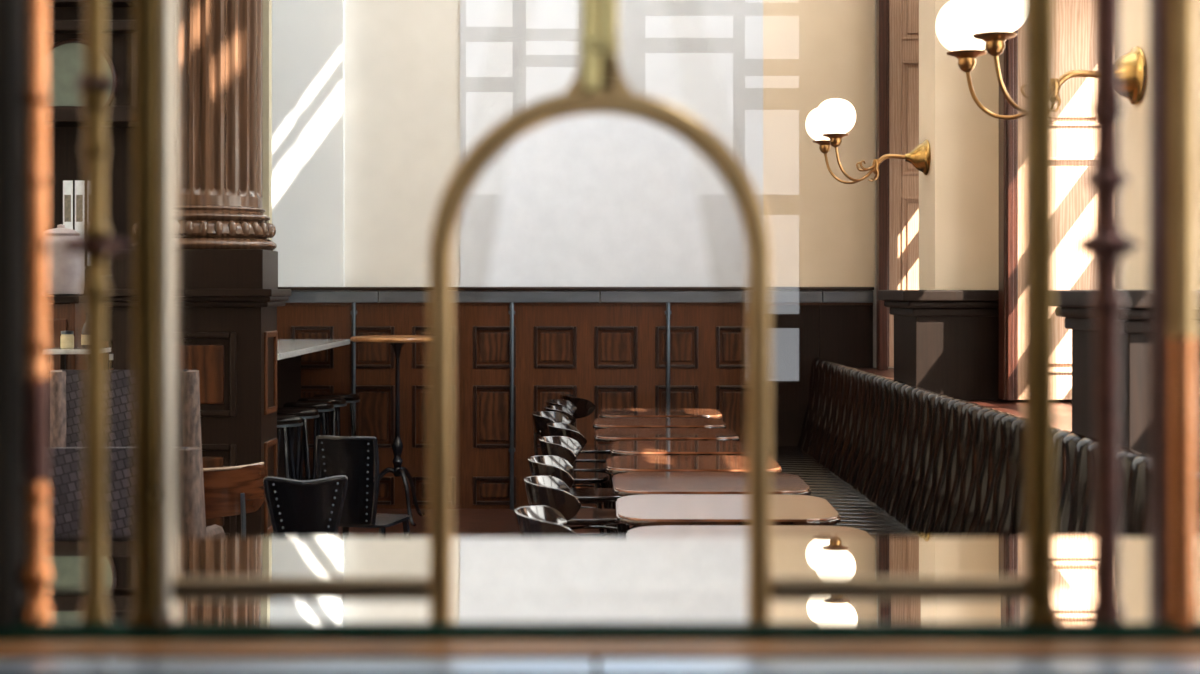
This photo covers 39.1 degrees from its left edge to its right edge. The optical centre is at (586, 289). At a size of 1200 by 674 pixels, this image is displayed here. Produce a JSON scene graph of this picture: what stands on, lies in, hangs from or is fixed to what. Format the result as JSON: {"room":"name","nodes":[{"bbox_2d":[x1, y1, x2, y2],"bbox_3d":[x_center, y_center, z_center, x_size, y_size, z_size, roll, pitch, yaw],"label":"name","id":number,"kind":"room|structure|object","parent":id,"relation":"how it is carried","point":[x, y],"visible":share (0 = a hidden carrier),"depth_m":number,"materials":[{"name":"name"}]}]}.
{"room":"restaurant","nodes":[
{"label":"restaurant","id":0,"kind":"room"},
{"bbox_2d":[337,509,631,536],"bbox_3d":[-1.100,1.580,3.430,7.800,0.100,17.260,0,0,0],"label":"floor","id":1,"kind":"structure","parent":0,"point":[466,522],"depth_m":10.93,"materials":[{"name":"brown wood"}]},
{"bbox_2d":[48,295,83,370],"bbox_3d":[-2.840,0.780,8.985,0.420,1.500,0.510,0,0,0],"label":"cabinet","id":2,"kind":"object","parent":1,"relation":"on","point":[65,313],"visible":0.16,"depth_m":8.78,"materials":[{"name":"brown wood"}]},
{"bbox_2d":[48,224,83,295],"bbox_3d":[-2.800,-0.160,9.000,0.240,0.380,0.240,0,0,0],"label":"canister","id":3,"kind":"object","parent":2,"relation":"on","point":[65,270],"visible":0.71,"depth_m":8.90,"materials":[{"name":"white ceramic"}]},
{"bbox_2d":[48,347,110,447],"bbox_3d":[-2.580,0.912,8.550,0.260,1.235,0.300,0,0,0],"label":"side table","id":4,"kind":"object","parent":1,"relation":"on","point":[76,350],"visible":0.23,"depth_m":8.42,"materials":[{"name":"stone"}]},
{"bbox_2d":[60,331,73,348],"bbox_3d":[-2.620,0.250,8.520,0.066,0.090,0.066,0,0,0],"label":"jar","id":5,"kind":"object","parent":4,"relation":"on","point":[67,337],"visible":1,"depth_m":8.49,"materials":[{"name":"glass"}]},
{"bbox_2d":[81,323,84,348],"bbox_3d":[-2.510,0.205,8.500,0.066,0.180,0.066,0,0,0],"label":"bottle","id":6,"kind":"object","parent":4,"relation":"on","point":[83,326],"visible":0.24,"depth_m":8.47,"materials":[{"name":"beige glass"}]},
{"bbox_2d":[48,447,203,536],"bbox_3d":[-1.474,1.007,5.474,0.586,1.045,0.592,0,0,-3],"label":"seat cushion","id":7,"kind":"object","parent":1,"relation":"on","point":[66,464],"visible":0.21,"depth_m":5.20,"materials":[{"name":"grey fabric"}]},
{"bbox_2d":[50,370,225,536],"bbox_3d":[-1.655,0.907,6.319,0.586,1.245,0.602,0,0,0],"label":"armchair","id":8,"kind":"object","parent":1,"relation":"on","point":[66,386],"visible":0.22,"depth_m":6.03,"materials":[{"name":"grey fabric"}]},
{"bbox_2d":[106,0,290,536],"bbox_3d":[-1.900,-2.870,8.325,0.840,8.800,0.790,0,0,0],"label":"column","id":9,"kind":"structure","parent":1,"relation":"on","point":[229,295],"depth_m":8.08,"materials":[{"name":"brown wood"}]},
{"bbox_2d":[109,339,349,478],"bbox_3d":[-2.095,0.935,10.360,0.910,1.190,2.720,0,0,0],"label":"bar counter","id":10,"kind":"object","parent":1,"relation":"on","point":[289,351],"depth_m":11.02,"materials":[{"name":"stone"}]},
{"bbox_2d":[48,0,132,340],"bbox_3d":[-3.410,-1.170,10.925,2.380,3.000,0.750,0,0,0],"label":"shelving unit","id":11,"kind":"object","parent":10,"relation":"on","point":[65,17],"visible":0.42,"depth_m":10.90,"materials":[{"name":"brown wood"}]},
{"bbox_2d":[63,181,72,229],"bbox_3d":[-3.274,-0.410,10.660,0.064,0.560,0.060,0,0,0],"label":"menu card","id":12,"kind":"object","parent":11,"relation":"on","point":[67,185],"visible":0.55,"depth_m":10.66,"materials":[{"name":"paper"}]},
{"bbox_2d":[75,181,83,237],"bbox_3d":[-3.200,-0.410,10.660,0.064,0.560,0.060,0,0,0],"label":"menu card","id":13,"kind":"object","parent":11,"relation":"on","point":[79,185],"visible":0.41,"depth_m":10.66,"materials":[{"name":"paper"}]},
{"bbox_2d":[109,339,349,359],"bbox_3d":[-2.095,0.357,10.360,0.910,0.035,2.720,0,0,0],"label":"countertop","id":14,"kind":"structure","parent":10,"relation":"on","point":[286,348],"depth_m":10.48,"materials":[{"name":"stone"}]},
{"bbox_2d":[203,462,267,536],"bbox_3d":[-1.575,1.122,7.065,0.485,0.820,0.473,0,0,-9],"label":"chair","id":15,"kind":"object","parent":1,"relation":"on","point":[233,490],"visible":0.33,"depth_m":6.89,"materials":[{"name":"wood"}]},
{"bbox_2d":[263,0,271,239],"bbox_3d":[-1.815,-3.115,8.600,0.370,9.290,0.280,0,0,0],"label":"trim","id":16,"kind":"structure","parent":1,"relation":"on","point":[267,4],"depth_m":8.66,"materials":[{"name":"white paint"}]},
{"bbox_2d":[277,414,302,479],"bbox_3d":[-1.750,1.116,9.450,0.322,0.830,0.322,0,0,0],"label":"bar stool","id":17,"kind":"object","parent":1,"relation":"on","point":[285,422],"visible":0.25,"depth_m":9.37,"materials":[{"name":"leather"}]},
{"bbox_2d":[277,407,318,479],"bbox_3d":[-1.755,1.116,10.050,0.322,0.830,0.322,0,0,-11],"label":"bar stool","id":18,"kind":"object","parent":1,"relation":"on","point":[305,413],"visible":0.34,"depth_m":9.97,"materials":[{"name":"black metal"}]},
{"bbox_2d":[263,475,347,536],"bbox_3d":[-1.117,1.125,6.730,0.402,0.813,0.462,0,0,-9],"label":"leather chair","id":19,"kind":"object","parent":1,"relation":"on","point":[296,508],"visible":0.55,"depth_m":6.53,"materials":[{"name":"leather"}]},
{"bbox_2d":[283,401,333,479],"bbox_3d":[-1.750,1.116,10.620,0.322,0.830,0.322,0,0,-23],"label":"bar stool","id":20,"kind":"object","parent":1,"relation":"on","point":[321,406],"visible":0.31,"depth_m":10.52,"materials":[{"name":"black metal"}]},
{"bbox_2d":[297,397,346,479],"bbox_3d":[-1.735,1.116,11.050,0.322,0.830,0.322,0,0,-34],"label":"bar stool","id":21,"kind":"object","parent":1,"relation":"on","point":[337,401],"visible":0.34,"depth_m":11.01,"materials":[{"name":"black metal"}]},
{"bbox_2d":[313,393,359,478],"bbox_3d":[-1.700,1.116,11.450,0.322,0.830,0.322,0,0,44],"label":"bar stool","id":22,"kind":"object","parent":1,"relation":"on","point":[350,398],"visible":0.3,"depth_m":11.38,"materials":[{"name":"black metal"}]},
{"bbox_2d":[316,435,410,536],"bbox_3d":[-1.055,1.099,7.931,0.402,0.864,0.462,0,0,14],"label":"leather chair","id":23,"kind":"object","parent":1,"relation":"on","point":[355,457],"visible":0.71,"depth_m":7.74,"materials":[{"name":"leather"}]},
{"bbox_2d":[350,335,428,525],"bbox_3d":[-1.250,0.915,11.150,0.620,1.219,0.620,0,0,0],"label":"table","id":24,"kind":"object","parent":1,"relation":"on","point":[397,342],"visible":0.84,"depth_m":11.13,"materials":[{"name":"brown wood"}]},
{"bbox_2d":[514,505,579,536],"bbox_3d":[-0.008,1.119,5.418,0.447,0.827,0.509,0,0,-7],"label":"cafe chair","id":25,"kind":"object","parent":1,"relation":"on","point":[534,520],"visible":0.2,"depth_m":5.30,"materials":[{"name":"brown wood"}]},
{"bbox_2d":[528,455,573,488],"bbox_3d":[-0.025,1.119,7.100,0.447,0.827,0.509,0,0,-1],"label":"cafe chair","id":26,"kind":"object","parent":1,"relation":"on","point":[550,465],"visible":0.19,"depth_m":6.98,"materials":[{"name":"brown wood"}]},
{"bbox_2d":[524,475,581,520],"bbox_3d":[-0.013,1.119,6.318,0.447,0.827,0.509,0,0,-6],"label":"cafe chair","id":27,"kind":"object","parent":1,"relation":"on","point":[545,490],"visible":0.26,"depth_m":6.13,"materials":[{"name":"brown wood"}]},
{"bbox_2d":[531,411,610,536],"bbox_3d":[-0.094,1.119,9.722,0.447,0.827,0.509,0,0,7],"label":"cafe chair","id":28,"kind":"object","parent":1,"relation":"on","point":[540,419],"visible":0.41,"depth_m":9.61,"materials":[{"name":"brown wood"}]},
{"bbox_2d":[545,399,612,487],"bbox_3d":[-0.046,1.119,10.821,0.447,0.827,0.509,0,0,2],"label":"cafe chair","id":29,"kind":"object","parent":1,"relation":"on","point":[582,457],"visible":0.11,"depth_m":10.88,"materials":[{"name":"brown wood"}]},
{"bbox_2d":[543,405,617,536],"bbox_3d":[-0.044,1.119,10.249,0.447,0.827,0.509,0,0,-3],"label":"cafe chair","id":30,"kind":"object","parent":1,"relation":"on","point":[577,466],"visible":0.2,"depth_m":10.11,"materials":[{"name":"brown wood"}]},
{"bbox_2d":[539,436,626,536],"bbox_3d":[-0.006,1.119,8.051,0.447,0.827,0.509,0,0,3],"label":"cafe chair","id":31,"kind":"object","parent":1,"relation":"on","point":[567,448],"visible":0.25,"depth_m":7.91,"materials":[{"name":"brown wood"}]},
{"bbox_2d":[560,394,615,487],"bbox_3d":[0.041,1.119,11.416,0.447,0.827,0.509,0,0,-11],"label":"cafe chair","id":32,"kind":"object","parent":1,"relation":"on","point":[585,407],"visible":0.27,"depth_m":11.22,"materials":[{"name":"brown wood"}]},
{"bbox_2d":[547,423,629,536],"bbox_3d":[0.012,1.119,8.899,0.447,0.827,0.509,0,0,-5],"label":"cafe chair","id":33,"kind":"object","parent":1,"relation":"on","point":[587,495],"visible":0.2,"depth_m":8.76,"materials":[{"name":"brown wood"}]},
{"bbox_2d":[0,537,1199,640],"bbox_3d":[0.000,0.892,1.522,2.200,1.276,0.471,0,0,0],"label":"countertop","id":34,"kind":"structure","parent":1,"relation":"on","point":[505,588],"depth_m":1.43,"materials":[{"name":"clear glass"}]},
{"bbox_2d":[0,0,1198,626],"bbox_3d":[-0.045,-0.132,1.300,1.030,0.776,0.049,0,0,0],"label":"screen","id":35,"kind":"object","parent":34,"relation":"on","point":[599,85],"visible":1,"depth_m":1.29,"materials":[{"name":"metal"}]},
{"bbox_2d":[0,641,1199,673],"bbox_3d":[0.000,0.896,1.222,2.200,1.268,0.124,0,0,0],"label":"sill ledge","id":36,"kind":"object","parent":1,"relation":"on","point":[16,657],"visible":1,"depth_m":1.22,"materials":[{"name":"brown wood"}]},
{"bbox_2d":[593,417,725,428],"bbox_3d":[0.425,1.155,10.030,0.780,0.750,0.630,0,0,1],"label":"dining table","id":37,"kind":"object","parent":1,"relation":"on","point":[615,422],"visible":0.4,"depth_m":9.95,"materials":[{"name":"brown wood"}]},
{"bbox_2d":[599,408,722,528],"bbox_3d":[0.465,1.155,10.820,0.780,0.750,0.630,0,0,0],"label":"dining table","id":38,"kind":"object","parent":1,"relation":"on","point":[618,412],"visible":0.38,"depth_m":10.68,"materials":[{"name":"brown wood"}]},
{"bbox_2d":[594,428,739,442],"bbox_3d":[0.430,1.155,9.240,0.780,0.750,0.630,0,0,0],"label":"dining table","id":39,"kind":"object","parent":1,"relation":"on","point":[609,435],"visible":0.45,"depth_m":9.12,"materials":[{"name":"brown wood"}]},
{"bbox_2d":[609,440,746,455],"bbox_3d":[0.505,1.155,8.450,0.780,0.750,0.630,0,0,0],"label":"dining table","id":40,"kind":"object","parent":1,"relation":"on","point":[637,447],"visible":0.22,"depth_m":8.37,"materials":[{"name":"brown wood"}]},
{"bbox_2d":[606,455,781,473],"bbox_3d":[0.475,1.155,7.660,0.780,0.750,0.630,0,0,1],"label":"dining table","id":41,"kind":"object","parent":1,"relation":"on","point":[631,463],"visible":0.28,"depth_m":7.60,"materials":[{"name":"brown wood"}]},
{"bbox_2d":[612,472,810,496],"bbox_3d":[0.495,1.151,6.864,0.780,0.750,0.630,0,1,0],"label":"dining table","id":42,"kind":"object","parent":1,"relation":"on","point":[631,483],"visible":0.36,"depth_m":6.79,"materials":[{"name":"brown wood"}]},
{"bbox_2d":[616,494,840,526],"bbox_3d":[0.495,1.151,6.074,0.780,0.750,0.630,0,1,1],"label":"dining table","id":43,"kind":"object","parent":1,"relation":"on","point":[648,509],"visible":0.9,"depth_m":5.96,"materials":[{"name":"brown wood"}]},
{"bbox_2d":[626,525,871,536],"bbox_3d":[0.515,1.155,5.290,0.780,0.750,0.630,0,0,0],"label":"dining table","id":44,"kind":"object","parent":1,"relation":"on","point":[665,530],"visible":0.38,"depth_m":5.46,"materials":[{"name":"brown wood"}]},
{"bbox_2d":[771,357,1199,536],"bbox_3d":[1.296,0.998,7.058,0.697,1.065,9.330,0,0,0],"label":"bench","id":45,"kind":"object","parent":1,"relation":"on","point":[893,458],"visible":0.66,"depth_m":7.51,"materials":[{"name":"leather"}]},
{"bbox_2d":[291,0,893,367],"bbox_3d":[-1.150,-3.120,11.935,7.900,9.300,0.150,0,0,0],"label":"wall","id":46,"kind":"structure","parent":0,"point":[402,57],"depth_m":11.86,"materials":[{"name":"beige paint"}]},
{"bbox_2d":[272,0,344,286],"bbox_3d":[-2.650,-3.890,11.815,1.900,7.740,0.090,0,0,0],"label":"wall panel","id":47,"kind":"object","parent":46,"relation":"attached to","point":[308,36],"depth_m":11.77,"materials":[{"name":"white paint"}]},
{"bbox_2d":[351,302,356,430],"bbox_3d":[-1.627,0.807,11.790,0.044,1.445,0.037,0,0,0],"label":"pipe","id":48,"kind":"object","parent":46,"relation":"attached to","point":[353,312],"visible":0.47,"depth_m":11.77,"materials":[{"name":"metal"}]},
{"bbox_2d":[106,305,746,508],"bbox_3d":[-1.825,0.810,11.830,6.150,1.440,0.060,0,0,0],"label":"wainscoting","id":49,"kind":"structure","parent":46,"relation":"attached to","point":[607,356],"depth_m":11.81,"materials":[{"name":"brown wood"}]},
{"bbox_2d":[509,302,514,509],"bbox_3d":[-0.524,0.807,11.790,0.044,1.445,0.037,0,0,0],"label":"trim strip","id":50,"kind":"object","parent":46,"relation":"attached to","point":[511,312],"visible":1,"depth_m":11.78,"materials":[{"name":"metal"}]},
{"bbox_2d":[278,287,873,289],"bbox_3d":[-1.450,-0.009,11.810,6.900,0.025,0.100,0,0,0],"label":"trim","id":51,"kind":"structure","parent":46,"relation":"attached to","point":[291,288],"depth_m":11.76,"materials":[{"name":"black wood"}]},
{"bbox_2d":[285,303,872,304],"bbox_3d":[-1.450,0.097,11.829,6.900,0.017,0.062,0,0,0],"label":"trim","id":52,"kind":"structure","parent":46,"relation":"attached to","point":[285,303],"depth_m":11.80,"materials":[{"name":"black wood"}]},
{"bbox_2d":[285,291,872,302],"bbox_3d":[-1.450,0.047,11.803,6.894,0.082,0.055,0,0,0],"label":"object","id":53,"kind":"object","parent":46,"relation":"attached to","point":[296,296],"visible":0.74,"depth_m":11.78,"materials":[{"name":"black wood"}]},
{"bbox_2d":[460,0,762,286],"bbox_3d":[0.172,-3.890,11.854,2.125,7.740,0.012,0,0,0],"label":"wall panel","id":54,"kind":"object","parent":46,"relation":"attached to","point":[592,199],"depth_m":11.85,"materials":[{"name":"white paint"}]},
{"bbox_2d":[665,302,670,407],"bbox_3d":[0.566,0.807,11.790,0.044,1.445,0.037,0,0,0],"label":"trim","id":55,"kind":"structure","parent":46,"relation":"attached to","point":[667,312],"depth_m":11.78,"materials":[{"name":"metal"}]},
{"bbox_2d":[763,0,874,286],"bbox_3d":[1.627,-3.890,11.854,0.785,7.740,0.012,0,0,0],"label":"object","id":56,"kind":"structure","parent":46,"relation":"attached to","point":[821,228],"depth_m":11.85,"materials":[{"name":"beige paint"}]},
{"bbox_2d":[771,305,872,445],"bbox_3d":[1.625,0.810,11.830,0.750,1.440,0.060,0,0,0],"label":"trim","id":57,"kind":"structure","parent":46,"relation":"attached to","point":[800,334],"depth_m":11.82,"materials":[{"name":"brown wood"}]},
{"bbox_3d":[2.660,-3.120,3.330,0.120,9.300,17.060,0,0,0],"label":"wall","id":58,"kind":"structure","parent":0,"visible":0},
{"bbox_2d":[805,98,930,183],"bbox_3d":[1.436,-0.750,8.610,0.595,0.408,0.581,0,0,0],"label":"wall sconce","id":59,"kind":"object","parent":58,"relation":"attached to","point":[827,124],"visible":1,"depth_m":8.53,"materials":[{"name":"gold metal"}]},
{"bbox_2d":[876,0,887,369],"bbox_3d":[2.018,-1.160,11.550,0.065,3.420,0.100,0,0,0],"label":"trim","id":60,"kind":"structure","parent":58,"relation":"attached to","point":[881,5],"depth_m":11.50,"materials":[{"name":"brown wood"}]},
{"bbox_2d":[888,0,918,366],"bbox_3d":[2.300,-1.170,11.607,0.600,3.400,0.125,0,0,0],"label":"window","id":61,"kind":"structure","parent":58,"relation":"attached to","point":[903,15],"depth_m":11.60,"materials":[{"name":"brown wood"}]},
{"bbox_2d":[877,290,1001,399],"bbox_3d":[2.062,0.272,8.625,1.035,0.544,0.750,0,0,0],"label":"trim","id":62,"kind":"structure","parent":58,"relation":"attached to","point":[946,342],"depth_m":8.32,"materials":[{"name":"brown wood"}]},
{"bbox_2d":[919,0,998,289],"bbox_3d":[2.167,-2.820,8.525,0.866,5.700,0.650,0,0,0],"label":"trim","id":63,"kind":"structure","parent":58,"relation":"attached to","point":[959,193],"depth_m":8.42,"materials":[{"name":"paint"}]},
{"bbox_2d":[855,368,1071,430],"bbox_3d":[2.123,1.038,5.680,0.955,0.985,12.360,0,0,0],"label":"windowsill","id":64,"kind":"structure","parent":58,"relation":"attached to","point":[1063,408],"depth_m":7.91,"materials":[{"name":"brown wood"}]},
{"bbox_2d":[935,0,1146,119],"bbox_3d":[1.436,-0.750,5.320,0.595,0.408,0.581,0,0,0],"label":"wall sconce","id":65,"kind":"object","parent":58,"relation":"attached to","point":[965,28],"visible":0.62,"depth_m":5.26,"materials":[{"name":"gold metal"}]},
{"bbox_2d":[999,0,1093,400],"bbox_3d":[2.300,-1.170,8.158,0.600,3.400,0.125,0,0,0],"label":"window","id":66,"kind":"structure","parent":58,"relation":"attached to","point":[1074,19],"depth_m":8.16,"materials":[{"name":"brown wood"}]},
{"bbox_2d":[1055,290,1199,468],"bbox_3d":[2.062,0.272,5.350,1.035,0.544,0.740,0,0,0],"label":"trim","id":67,"kind":"structure","parent":58,"relation":"attached to","point":[1072,305],"depth_m":5.08,"materials":[{"name":"brown wood"}]},
{"bbox_2d":[1120,0,1199,289],"bbox_3d":[2.167,-2.820,5.250,0.866,5.700,0.640,0,0,0],"label":"trim","id":68,"kind":"structure","parent":58,"relation":"attached to","point":[1134,14],"depth_m":5.33,"materials":[{"name":"paint"}]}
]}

